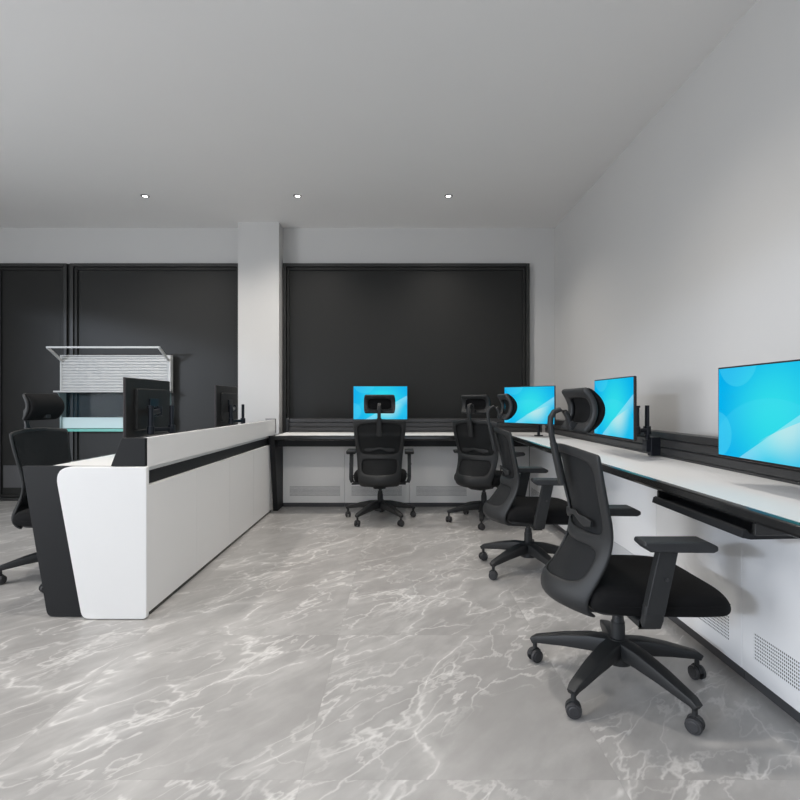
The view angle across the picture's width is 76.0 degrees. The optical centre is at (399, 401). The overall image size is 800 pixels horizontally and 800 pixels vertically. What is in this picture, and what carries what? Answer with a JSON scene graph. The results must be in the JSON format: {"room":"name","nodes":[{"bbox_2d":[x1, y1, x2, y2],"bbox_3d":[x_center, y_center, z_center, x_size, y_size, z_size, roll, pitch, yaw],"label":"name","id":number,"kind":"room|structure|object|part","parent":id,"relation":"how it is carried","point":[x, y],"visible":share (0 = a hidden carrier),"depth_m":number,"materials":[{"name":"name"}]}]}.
{"room":"control room","nodes":[
{"label":"control room","id":0,"kind":"room"},
{"bbox_2d":[238,222,282,502],"bbox_3d":[-1.494,-0.415,5.497,0.433,2.970,0.185,0,0,0],"label":"wall column","id":1,"kind":"structure","parent":0,"point":[260,244],"depth_m":5.40,"materials":[{"name":"paint"}]},
{"bbox_2d":[0,228,554,431],"bbox_3d":[-1.955,-0.415,5.640,7.490,2.970,0.100,0,0,0],"label":"wall","id":2,"kind":"structure","parent":0,"point":[534,246],"depth_m":5.59,"materials":[{"name":"paint"}]},
{"bbox_2d":[0,263,69,500],"bbox_3d":[-3.986,-0.215,5.562,0.828,2.571,0.054,0,0,0],"label":"door","id":3,"kind":"structure","parent":2,"relation":"in","point":[34,297],"depth_m":5.57,"materials":[{"name":"black glass"}]},
{"bbox_3d":[-4.005,0.810,5.566,0.610,0.240,0.007,0,0,0],"label":"kick plate","id":4,"kind":"part","parent":3,"relation":"part of","materials":[{"name":"grey metal"}]},
{"bbox_2d":[70,263,237,460],"bbox_3d":[-2.641,-0.215,5.562,1.858,2.571,0.054,0,0,0],"label":"window","id":5,"kind":"structure","parent":2,"relation":"in","point":[189,311],"depth_m":5.57,"materials":[{"name":"black glass"}]},
{"bbox_2d":[46,346,172,431],"bbox_3d":[-3.043,-0.128,5.387,1.182,0.885,0.294,0,0,0],"label":"wall shelf","id":6,"kind":"object","parent":5,"relation":"attached to","point":[78,373],"visible":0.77,"depth_m":5.48,"materials":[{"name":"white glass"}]},
{"bbox_3d":[-3.023,0.300,5.487,1.082,0.030,0.093,0,0,0],"label":"glass","id":7,"kind":"part","parent":6,"relation":"part of","materials":[{"name":"teal glass"}]},
{"bbox_3d":[-3.043,-0.500,5.358,1.164,0.140,0.235,0,0,0],"label":"flap frame","id":8,"kind":"part","parent":6,"relation":"part of","materials":[{"name":"silver metal"}]},
{"bbox_2d":[62,356,166,390],"bbox_3d":[-3.051,-0.302,5.488,1.129,0.375,0.024,0,0,0],"label":"roller shutter","id":9,"kind":"object","parent":5,"relation":"attached to","point":[79,373],"depth_m":5.48,"materials":[{"name":"silver metal"}]},
{"bbox_2d":[283,263,529,496],"bbox_3d":[0.068,-0.226,5.562,2.671,2.551,0.054,0,0,0],"label":"window","id":10,"kind":"structure","parent":2,"relation":"in","point":[444,332],"depth_m":5.57,"materials":[{"name":"black glass"}]},
{"bbox_3d":[0.068,-0.226,5.580,2.529,2.409,0.019,0,0,0],"label":"pane","id":11,"kind":"part","parent":10,"relation":"part of","materials":[{"name":"black glass"}]},
{"bbox_3d":[0.068,-0.226,5.569,2.593,2.473,0.038,0,0,0],"label":"frame","id":12,"kind":"part","parent":10,"relation":"part of","materials":[{"name":"black metal"}]},
{"bbox_2d":[0,0,756,227],"bbox_3d":[-1.955,-1.946,1.995,7.490,0.108,7.390,0,0,0],"label":"ceiling","id":13,"kind":"structure","parent":0,"point":[220,113],"depth_m":3.28,"materials":[{"name":"paint"}]},
{"bbox_2d":[0,501,799,799],"bbox_3d":[-1.955,1.120,1.995,7.490,0.100,7.390,0,0,0],"label":"floor","id":14,"kind":"structure","parent":0,"point":[320,655],"depth_m":1.90,"materials":[{"name":"grey stone"}]},
{"bbox_2d":[0,393,71,592],"bbox_3d":[-2.053,0.508,3.179,0.644,1.122,0.662,0,0,4],"label":"office chair","id":15,"kind":"object","parent":14,"relation":"on","point":[40,446],"visible":0.4,"depth_m":3.13,"materials":[{"name":"black fabric"}]},
{"bbox_3d":[-2.004,0.680,3.175,0.497,0.108,0.492,0,0,4],"label":"seat","id":16,"kind":"part","parent":15,"relation":"part of","materials":[{"name":"black fabric"}]},
{"bbox_3d":[-2.299,0.166,3.195,0.095,0.292,0.042,0,0,4],"label":"headrest stem","id":17,"kind":"part","parent":15,"relation":"part of","materials":[{"name":"grey plastic"}]},
{"bbox_3d":[-2.277,0.458,3.194,0.205,0.602,0.470,0,0,4],"label":"backrest","id":18,"kind":"part","parent":15,"relation":"part of","materials":[{"name":"black fabric"}]},
{"bbox_3d":[-2.257,0.415,3.192,0.170,0.474,0.441,0,0,4],"label":"panel","id":19,"kind":"part","parent":15,"relation":"part of","materials":[{"name":"black fabric"}]},
{"bbox_2d":[25,393,64,420],"bbox_3d":[-2.208,0.030,3.189,0.073,0.164,0.266,0,0,4],"label":"cushion","id":20,"kind":"object","parent":15,"relation":"on","point":[38,406],"depth_m":3.14,"materials":[{"name":"black fabric"}]},
{"bbox_2d":[22,419,275,618],"bbox_3d":[-1.561,0.619,3.837,0.632,0.902,2.646,0,0,0],"label":"console desk","id":21,"kind":"object","parent":14,"relation":"on","point":[117,535],"visible":1,"depth_m":2.54,"materials":[{"name":"white laminate"}]},
{"bbox_3d":[-1.568,0.692,2.556,0.617,0.748,0.028,0,0,0],"label":"charcoal panel","id":22,"kind":"part","parent":21,"relation":"part of","materials":[{"name":"laminate"}]},
{"bbox_3d":[-1.466,0.693,2.528,0.441,0.748,0.028,0,0,0],"label":"white panel","id":23,"kind":"part","parent":21,"relation":"part of","materials":[{"name":"metal"}]},
{"bbox_2d":[123,377,174,437],"bbox_3d":[-1.472,0.089,3.160,0.179,0.459,0.557,0,0,0],"label":"monitor","id":24,"kind":"object","parent":21,"relation":"on","point":[147,409],"visible":0.89,"depth_m":3.04,"materials":[{"name":"black plastic"}]},
{"bbox_3d":[-1.475,0.103,3.075,0.040,0.164,0.172,0,0,-9],"label":"arm","id":25,"kind":"part","parent":24,"relation":"part of","materials":[{"name":"black metal"}]},
{"bbox_3d":[-1.519,0.035,3.160,0.010,0.110,0.110,0,0,0],"label":"mount plate","id":26,"kind":"part","parent":24,"relation":"part of","materials":[{"name":"black metal"}]},
{"bbox_3d":[-1.438,0.165,3.085,0.042,0.046,0.202,0,0,20],"label":"arm","id":27,"kind":"part","parent":24,"relation":"part of","materials":[{"name":"black metal"}]},
{"bbox_3d":[-1.410,0.170,3.160,0.056,0.299,0.060,0,0,0],"label":"post","id":28,"kind":"part","parent":24,"relation":"part of","materials":[{"name":"black metal"}]},
{"bbox_3d":[-1.263,0.733,2.849,0.020,0.631,0.612,0,0,0],"label":"panel","id":29,"kind":"part","parent":21,"relation":"part of","materials":[{"name":"white metal"}]},
{"bbox_3d":[-1.263,0.733,3.464,0.020,0.631,0.612,0,0,0],"label":"panel","id":30,"kind":"part","parent":21,"relation":"part of","materials":[{"name":"white laminate"}]},
{"bbox_2d":[215,385,244,426],"bbox_3d":[-1.442,0.089,4.500,0.179,0.459,0.557,0,0,0],"label":"monitor","id":31,"kind":"object","parent":21,"relation":"on","point":[226,397],"visible":0.89,"depth_m":4.38,"materials":[{"name":"black plastic"}]},
{"bbox_3d":[-1.445,0.103,4.415,0.040,0.164,0.172,0,0,-9],"label":"arm","id":32,"kind":"part","parent":31,"relation":"part of","materials":[{"name":"black metal"}]},
{"bbox_3d":[-1.407,0.165,4.425,0.042,0.046,0.202,0,0,20],"label":"arm","id":33,"kind":"part","parent":31,"relation":"part of","materials":[{"name":"black metal"}]},
{"bbox_3d":[-1.380,0.170,4.500,0.056,0.299,0.060,0,0,0],"label":"post","id":34,"kind":"part","parent":31,"relation":"part of","materials":[{"name":"black metal"}]},
{"bbox_3d":[-1.263,0.733,4.078,0.020,0.631,0.612,0,0,0],"label":"panel","id":35,"kind":"part","parent":21,"relation":"part of","materials":[{"name":"white laminate"}]},
{"bbox_3d":[-1.263,0.733,4.693,0.020,0.631,0.612,0,0,0],"label":"panel","id":36,"kind":"part","parent":21,"relation":"part of","materials":[{"name":"white laminate"}]},
{"bbox_2d":[283,447,344,506],"bbox_3d":[-0.880,0.740,5.345,0.628,0.660,0.251,0,0,0],"label":"base cabinet","id":37,"kind":"object","parent":14,"relation":"on","point":[312,476],"visible":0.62,"depth_m":5.22,"materials":[{"name":"white laminate"}]},
{"bbox_2d":[290,486,339,495],"bbox_3d":[-0.870,0.907,5.220,0.513,0.101,0.002,0,0,0],"label":"vent grille","id":38,"kind":"object","parent":37,"relation":"attached to","point":[294,490],"depth_m":5.22,"materials":[{"name":"white metal"}]},
{"bbox_2d":[345,447,408,506],"bbox_3d":[-0.235,0.740,5.345,0.658,0.660,0.251,0,0,0],"label":"base cabinet","id":39,"kind":"object","parent":14,"relation":"on","point":[354,494],"visible":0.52,"depth_m":5.22,"materials":[{"name":"white laminate"}]},
{"bbox_2d":[351,486,401,495],"bbox_3d":[-0.239,0.907,5.220,0.513,0.101,0.002,0,0,0],"label":"vent grille","id":40,"kind":"object","parent":39,"relation":"attached to","point":[355,490],"depth_m":5.22,"materials":[{"name":"white metal"}]},
{"bbox_2d":[345,395,415,526],"bbox_3d":[-0.180,0.503,4.690,0.667,1.134,0.645,0,0,0],"label":"office chair","id":41,"kind":"object","parent":14,"relation":"on","point":[379,442],"visible":1,"depth_m":4.50,"materials":[{"name":"grey plastic"}]},
{"bbox_3d":[-0.391,0.611,4.683,0.141,0.282,0.112,0,0,0],"label":"armrest","id":42,"kind":"part","parent":41,"relation":"part of","materials":[{"name":"grey plastic"}]},
{"bbox_3d":[-0.180,0.154,4.441,0.042,0.292,0.095,0,0,0],"label":"headrest stem","id":43,"kind":"part","parent":41,"relation":"part of","materials":[{"name":"grey plastic"}]},
{"bbox_3d":[-0.180,0.446,4.462,0.470,0.602,0.205,0,0,0],"label":"backrest","id":44,"kind":"part","parent":41,"relation":"part of","materials":[{"name":"black fabric"}]},
{"bbox_3d":[-0.180,0.403,4.482,0.441,0.474,0.170,0,0,0],"label":"panel","id":45,"kind":"part","parent":41,"relation":"part of","materials":[{"name":"black fabric"}]},
{"bbox_3d":[-0.180,0.668,4.737,0.492,0.108,0.497,0,0,0],"label":"seat","id":46,"kind":"part","parent":41,"relation":"part of","materials":[{"name":"black fabric"}]},
{"bbox_2d":[368,399,394,412],"bbox_3d":[-0.180,0.018,4.532,0.266,0.164,0.073,0,0,0],"label":"cushion","id":47,"kind":"object","parent":41,"relation":"on","point":[387,405],"depth_m":4.52,"materials":[{"name":"black fabric"}]},
{"bbox_3d":[0.031,0.611,4.683,0.141,0.282,0.112,0,0,0],"label":"armrest","id":48,"kind":"part","parent":41,"relation":"part of","materials":[{"name":"grey plastic"}]},
{"bbox_2d":[409,447,473,506],"bbox_3d":[0.425,0.740,5.345,0.658,0.660,0.251,0,0,0],"label":"base cabinet","id":49,"kind":"object","parent":14,"relation":"on","point":[432,483],"visible":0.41,"depth_m":5.22,"materials":[{"name":"white laminate"}]},
{"bbox_2d":[416,486,465,495],"bbox_3d":[0.420,0.907,5.220,0.513,0.101,0.002,0,0,0],"label":"vent grille","id":50,"kind":"object","parent":49,"relation":"attached to","point":[420,490],"depth_m":5.22,"materials":[{"name":"white metal"}]},
{"bbox_2d":[446,395,524,529],"bbox_3d":[0.771,0.503,4.586,0.661,1.132,0.653,0,0,40],"label":"office chair","id":51,"kind":"object","parent":14,"relation":"on","point":[477,460],"visible":0.78,"depth_m":4.43,"materials":[{"name":"grey plastic"}]},
{"bbox_3d":[0.611,0.156,4.419,0.042,0.292,0.095,0,0,40],"label":"headrest stem","id":52,"kind":"part","parent":51,"relation":"part of","materials":[{"name":"grey plastic"}]},
{"bbox_3d":[0.638,0.405,4.451,0.441,0.474,0.170,0,0,40],"label":"panel","id":53,"kind":"part","parent":51,"relation":"part of","materials":[{"name":"black fabric"}]},
{"bbox_3d":[0.625,0.448,4.436,0.470,0.602,0.205,0,0,40],"label":"backrest","id":54,"kind":"part","parent":51,"relation":"part of","materials":[{"name":"black fabric"}]},
{"bbox_3d":[0.801,0.670,4.646,0.492,0.108,0.497,0,0,40],"label":"seat","id":55,"kind":"part","parent":51,"relation":"part of","materials":[{"name":"black fabric"}]},
{"bbox_2d":[466,395,490,409],"bbox_3d":[0.670,0.020,4.489,0.266,0.164,0.073,0,0,40],"label":"cushion","id":56,"kind":"object","parent":51,"relation":"on","point":[480,402],"depth_m":4.45,"materials":[{"name":"black fabric"}]},
{"bbox_2d":[474,446,528,500],"bbox_3d":[1.036,0.740,5.345,0.561,0.660,0.250,0,0,0],"label":"base cabinet","id":57,"kind":"object","parent":14,"relation":"on","point":[523,461],"visible":0.02,"depth_m":5.22,"materials":[{"name":"white laminate"}]},
{"bbox_2d":[479,394,568,579],"bbox_3d":[0.847,0.509,3.274,0.636,1.122,0.672,0,0,0],"label":"office chair","id":58,"kind":"object","parent":14,"relation":"on","point":[509,505],"visible":0.82,"depth_m":3.15,"materials":[{"name":"grey plastic"}]},
{"bbox_3d":[0.601,0.166,3.275,0.095,0.292,0.042,0,0,0],"label":"headrest stem","id":59,"kind":"part","parent":58,"relation":"part of","materials":[{"name":"grey plastic"}]},
{"bbox_3d":[0.622,0.458,3.275,0.205,0.602,0.470,0,0,0],"label":"backrest","id":60,"kind":"part","parent":58,"relation":"part of","materials":[{"name":"black fabric"}]},
{"bbox_3d":[0.642,0.415,3.275,0.170,0.474,0.441,0,0,0],"label":"panel","id":61,"kind":"part","parent":58,"relation":"part of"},
{"bbox_2d":[503,394,516,419],"bbox_3d":[0.692,0.030,3.275,0.073,0.164,0.266,0,0,0],"label":"cushion","id":62,"kind":"object","parent":58,"relation":"on","point":[509,403],"depth_m":3.15,"materials":[{"name":"black fabric"}]},
{"bbox_3d":[0.843,0.623,3.486,0.112,0.282,0.141,0,0,0],"label":"armrest","id":63,"kind":"part","parent":58,"relation":"part of","materials":[{"name":"grey plastic"}]},
{"bbox_3d":[0.896,0.680,3.275,0.497,0.108,0.492,0,0,0],"label":"seat","id":64,"kind":"part","parent":58,"relation":"part of","materials":[{"name":"black fabric"}]},
{"bbox_3d":[0.843,0.623,3.064,0.112,0.282,0.141,0,0,0],"label":"armrest","id":65,"kind":"part","parent":58,"relation":"part of","materials":[{"name":"grey plastic"}]},
{"bbox_2d":[270,432,799,538],"bbox_3d":[0.147,0.694,2.800,2.786,0.748,5.200,0,0,0],"label":"desk","id":66,"kind":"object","parent":14,"relation":"on","point":[769,503],"depth_m":2.32,"materials":[{"name":"grey laminate"}]},
{"bbox_3d":[-1.222,0.696,5.138,0.048,0.744,0.504,0,0,0],"label":"leg","id":67,"kind":"part","parent":66,"relation":"part of","materials":[{"name":"black metal"}]},
{"bbox_2d":[353,386,407,419],"bbox_3d":[-0.200,0.077,5.281,0.557,0.484,0.144,0,0,0],"label":"monitor","id":68,"kind":"object","parent":66,"relation":"on","point":[400,393],"visible":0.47,"depth_m":5.21,"materials":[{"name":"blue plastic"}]},
{"bbox_2d":[286,417,541,431],"bbox_3d":[0.150,0.241,5.423,2.700,0.155,0.075,0,0,0],"label":"rail","id":69,"kind":"object","parent":66,"relation":"on","point":[292,424],"visible":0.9,"depth_m":5.40,"materials":[{"name":"metal"}]},
{"bbox_2d":[504,385,555,435],"bbox_3d":[1.250,0.087,4.760,0.189,0.464,0.557,0,0,-40],"label":"monitor","id":70,"kind":"object","parent":66,"relation":"on","point":[534,403],"visible":0.9,"depth_m":4.66,"materials":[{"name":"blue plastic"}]},
{"bbox_3d":[1.301,0.170,4.803,0.056,0.299,0.060,0,0,-40],"label":"post","id":71,"kind":"part","parent":70,"relation":"part of","materials":[{"name":"black metal"}]},
{"bbox_2d":[594,376,660,455],"bbox_3d":[1.380,0.087,3.010,0.266,0.454,0.557,0,0,0],"label":"monitor","id":72,"kind":"object","parent":66,"relation":"on","point":[618,395],"visible":0.99,"depth_m":2.96,"materials":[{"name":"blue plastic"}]},
{"bbox_3d":[1.354,0.103,2.982,0.087,0.164,0.040,0,0,45],"label":"arm","id":73,"kind":"part","parent":72,"relation":"part of","materials":[{"name":"black metal"}]},
{"bbox_3d":[1.412,0.165,2.987,0.136,0.046,0.042,0,0,-29],"label":"arm","id":74,"kind":"part","parent":72,"relation":"part of","materials":[{"name":"black metal"}]},
{"bbox_3d":[1.453,0.150,3.010,0.025,0.260,0.025,0,0,0],"label":"post","id":75,"kind":"part","parent":72,"relation":"part of","materials":[{"name":"black metal"}]},
{"bbox_2d":[545,419,799,484],"bbox_3d":[1.552,0.246,2.800,0.055,0.147,5.200,0,0,0],"label":"rail","id":76,"kind":"object","parent":66,"relation":"on","point":[692,448],"visible":0.61,"depth_m":2.67,"materials":[{"name":"metal"}]},
{"bbox_2d":[652,490,798,539],"bbox_3d":[1.150,0.394,1.837,0.220,0.053,0.591,0,0,0],"label":"keyboard tray","id":77,"kind":"object","parent":66,"relation":"attached to","point":[739,527],"visible":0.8,"depth_m":1.74,"materials":[{"name":"black metal"}]},
{"bbox_2d":[718,359,799,469],"bbox_3d":[1.389,0.089,1.745,0.266,0.449,0.557,0,0,0],"label":"monitor","id":78,"kind":"object","parent":66,"relation":"on","point":[759,404],"visible":1,"depth_m":1.78,"materials":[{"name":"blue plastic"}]},
{"bbox_2d":[530,447,545,496],"bbox_3d":[1.445,0.740,4.918,0.251,0.660,0.599,0,0,0],"label":"base cabinet","id":79,"kind":"object","parent":14,"relation":"on","point":[537,457],"visible":0.06,"depth_m":4.95,"materials":[{"name":"white laminate"}]},
{"bbox_2d":[531,487,539,496],"bbox_3d":[1.320,0.907,4.893,0.002,0.101,0.513,0,0,0],"label":"vent grille","id":80,"kind":"object","parent":79,"relation":"attached to","point":[535,492],"depth_m":4.99,"materials":[{"name":"white metal"}]},
{"bbox_2d":[546,452,567,533],"bbox_3d":[1.445,0.740,4.287,0.251,0.660,0.658,0,0,0],"label":"base cabinet","id":81,"kind":"object","parent":14,"relation":"on","point":[558,491],"visible":0.02,"depth_m":4.37,"materials":[{"name":"white laminate"}]},
{"bbox_2d":[527,387,730,734],"bbox_3d":[0.850,0.508,1.958,0.646,1.122,0.665,0,0,0],"label":"office chair","id":82,"kind":"object","parent":14,"relation":"on","point":[583,576],"visible":1,"depth_m":1.82,"materials":[{"name":"grey plastic"}]},
{"bbox_3d":[0.611,0.166,1.950,0.095,0.292,0.042,0,0,0],"label":"headrest stem","id":83,"kind":"part","parent":82,"relation":"part of","materials":[{"name":"grey plastic"}]},
{"bbox_3d":[0.632,0.458,1.950,0.205,0.602,0.470,0,0,0],"label":"backrest","id":84,"kind":"part","parent":82,"relation":"part of","materials":[{"name":"black fabric"}]},
{"bbox_3d":[0.652,0.415,1.950,0.170,0.474,0.441,0,0,0],"label":"panel","id":85,"kind":"part","parent":82,"relation":"part of","materials":[{"name":"black plastic"}]},
{"bbox_2d":[573,388,604,432],"bbox_3d":[0.702,0.030,1.950,0.073,0.164,0.266,0,0,0],"label":"cushion","id":86,"kind":"object","parent":82,"relation":"on","point":[588,407],"depth_m":1.84,"materials":[{"name":"black fabric"}]},
{"bbox_3d":[0.853,0.623,1.739,0.112,0.282,0.141,0,0,0],"label":"armrest","id":87,"kind":"part","parent":82,"relation":"part of","materials":[{"name":"grey plastic"}]},
{"bbox_3d":[0.906,0.680,1.950,0.497,0.108,0.492,0,0,0],"label":"seat","id":88,"kind":"part","parent":82,"relation":"part of","materials":[{"name":"black fabric"}]},
{"bbox_2d":[605,472,656,556],"bbox_3d":[1.445,0.740,2.967,0.251,0.660,0.658,0,0,0],"label":"base cabinet","id":89,"kind":"object","parent":14,"relation":"on","point":[620,491],"visible":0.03,"depth_m":2.92,"materials":[{"name":"white laminate"}]},
{"bbox_2d":[611,541,634,554],"bbox_3d":[1.320,0.907,2.971,0.002,0.101,0.513,0,0,0],"label":"vent grille","id":90,"kind":"object","parent":89,"relation":"attached to","point":[619,548],"depth_m":3.05,"materials":[{"name":"white metal"}]},
{"bbox_2d":[657,504,744,678],"bbox_3d":[1.445,0.740,2.307,0.251,0.660,0.658,0,0,0],"label":"panel","id":91,"kind":"object","parent":14,"relation":"on","point":[721,569],"visible":0.21,"depth_m":2.13,"materials":[{"name":"white metal"}]},
{"bbox_2d":[697,615,728,640],"bbox_3d":[1.320,0.907,2.312,0.002,0.101,0.513,0,0,0],"label":"vent grille","id":92,"kind":"object","parent":91,"relation":"attached to","point":[719,626],"depth_m":2.12,"materials":[{"name":"white metal"}]},
{"bbox_2d":[742,538,799,722],"bbox_3d":[1.445,0.740,1.647,0.251,0.660,0.658,0,0,0],"label":"panel","id":93,"kind":"object","parent":14,"relation":"on","point":[770,567],"visible":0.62,"depth_m":1.81,"materials":[{"name":"white metal"}]},
{"bbox_2d":[754,632,799,691],"bbox_3d":[1.320,0.907,1.651,0.002,0.101,0.513,0,0,0],"label":"vent grille","id":94,"kind":"object","parent":93,"relation":"attached to","point":[772,657],"depth_m":1.79,"materials":[{"name":"white metal"}]},
{"bbox_2d":[555,0,799,436],"bbox_3d":[1.740,-0.415,1.945,0.100,2.970,7.290,0,0,0],"label":"wall","id":95,"kind":"structure","parent":0,"point":[679,264],"depth_m":2.93,"materials":[{"name":"paint"}]}
]}

